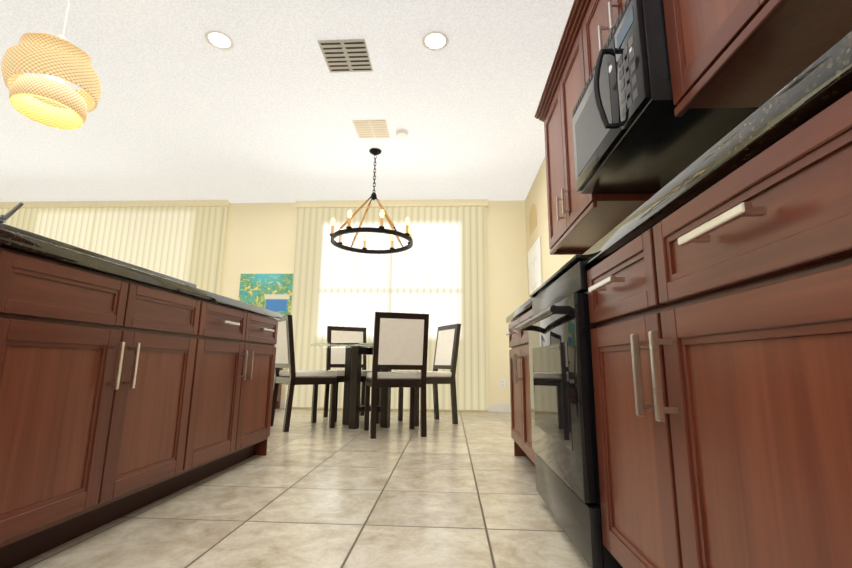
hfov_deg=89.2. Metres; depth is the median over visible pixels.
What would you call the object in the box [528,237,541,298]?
entry door
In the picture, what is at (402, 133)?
smoke detector
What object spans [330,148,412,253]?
ring chandelier
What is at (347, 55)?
ceiling vent
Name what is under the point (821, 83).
countertop
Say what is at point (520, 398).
base cabinet
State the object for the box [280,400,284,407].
baseboard
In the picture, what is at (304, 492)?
floor
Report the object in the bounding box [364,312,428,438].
chair
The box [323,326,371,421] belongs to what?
chair
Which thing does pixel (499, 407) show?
baseboard
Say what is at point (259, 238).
wall
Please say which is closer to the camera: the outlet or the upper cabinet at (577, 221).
the upper cabinet at (577, 221)
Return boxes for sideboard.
[276,368,282,408]
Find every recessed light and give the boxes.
[205,30,233,49]
[422,31,448,50]
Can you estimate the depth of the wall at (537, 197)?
4.89 m
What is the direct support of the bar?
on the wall
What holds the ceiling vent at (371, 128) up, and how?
in the ceiling
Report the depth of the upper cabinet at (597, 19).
2.14 m
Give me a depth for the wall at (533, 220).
5.46 m
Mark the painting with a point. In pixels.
(272, 292)
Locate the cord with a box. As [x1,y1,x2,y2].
[58,0,70,40]
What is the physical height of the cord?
0.694 m
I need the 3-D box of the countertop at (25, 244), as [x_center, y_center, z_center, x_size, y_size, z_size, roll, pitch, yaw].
[-1.418,-0.127,1.103,0.664,0.039,3.825,0,-11,3]
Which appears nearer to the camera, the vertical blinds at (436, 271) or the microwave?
the microwave
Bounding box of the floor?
[12,408,589,567]
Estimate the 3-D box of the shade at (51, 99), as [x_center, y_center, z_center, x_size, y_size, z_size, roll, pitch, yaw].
[-1.886,-1.025,2.191,0.383,0.362,0.384,0,-11,3]
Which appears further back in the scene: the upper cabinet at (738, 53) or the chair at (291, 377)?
the chair at (291, 377)
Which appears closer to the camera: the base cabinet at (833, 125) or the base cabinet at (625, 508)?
the base cabinet at (833, 125)
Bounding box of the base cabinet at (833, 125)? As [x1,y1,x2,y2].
[814,91,851,354]
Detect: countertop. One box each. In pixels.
[0,228,282,319]
[506,31,851,322]
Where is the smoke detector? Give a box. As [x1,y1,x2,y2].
[396,129,408,137]
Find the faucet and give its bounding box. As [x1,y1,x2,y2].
[0,202,23,222]
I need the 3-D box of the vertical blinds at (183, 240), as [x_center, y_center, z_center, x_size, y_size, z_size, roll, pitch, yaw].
[-5.100,0.195,6.016,4.563,2.818,0.085,0,-11,3]
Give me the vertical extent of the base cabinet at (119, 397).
0.874 m
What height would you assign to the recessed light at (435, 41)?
0.008 m
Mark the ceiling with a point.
(268, 107)
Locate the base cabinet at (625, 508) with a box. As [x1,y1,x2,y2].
[587,242,653,567]
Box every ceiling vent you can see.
[318,39,372,72]
[352,120,389,137]
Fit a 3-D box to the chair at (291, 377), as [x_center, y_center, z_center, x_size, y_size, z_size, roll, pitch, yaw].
[-1.175,0.833,4.107,0.518,1.009,0.460,8,-13,-36]
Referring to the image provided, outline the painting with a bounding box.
[238,274,292,315]
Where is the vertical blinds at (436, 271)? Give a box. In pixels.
[284,199,487,409]
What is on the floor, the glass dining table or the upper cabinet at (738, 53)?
the glass dining table
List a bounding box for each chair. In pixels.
[271,315,336,431]
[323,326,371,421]
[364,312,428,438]
[398,324,460,425]
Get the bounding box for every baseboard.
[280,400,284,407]
[488,403,510,411]
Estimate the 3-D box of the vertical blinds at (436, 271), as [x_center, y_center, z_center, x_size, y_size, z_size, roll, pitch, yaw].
[-0.504,0.215,5.760,2.670,2.788,0.085,0,-11,3]
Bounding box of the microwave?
[572,0,758,193]
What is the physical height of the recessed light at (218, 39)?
0.008 m
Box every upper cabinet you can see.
[542,24,655,251]
[578,0,625,90]
[663,0,851,115]
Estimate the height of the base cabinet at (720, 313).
0.874 m
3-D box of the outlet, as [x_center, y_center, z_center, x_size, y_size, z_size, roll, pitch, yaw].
[0.988,1.283,5.580,0.070,0.115,0.008,0,-11,3]
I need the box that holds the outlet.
[500,379,504,387]
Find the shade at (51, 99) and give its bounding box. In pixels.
[1,33,101,129]
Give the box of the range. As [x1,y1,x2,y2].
[516,254,622,567]
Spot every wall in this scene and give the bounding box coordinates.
[219,200,527,411]
[525,158,574,298]
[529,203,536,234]
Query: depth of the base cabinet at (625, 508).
1.05 m
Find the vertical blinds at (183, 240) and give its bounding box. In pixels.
[0,200,229,294]
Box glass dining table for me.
[310,343,390,428]
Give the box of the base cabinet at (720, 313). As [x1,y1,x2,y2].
[630,117,851,567]
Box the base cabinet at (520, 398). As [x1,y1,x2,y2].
[506,309,534,465]
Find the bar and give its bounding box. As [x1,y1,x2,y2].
[0,223,196,287]
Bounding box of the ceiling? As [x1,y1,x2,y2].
[0,0,573,202]
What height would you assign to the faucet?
0.273 m
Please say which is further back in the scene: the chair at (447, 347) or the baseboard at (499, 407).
the baseboard at (499, 407)
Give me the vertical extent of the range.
1.204 m

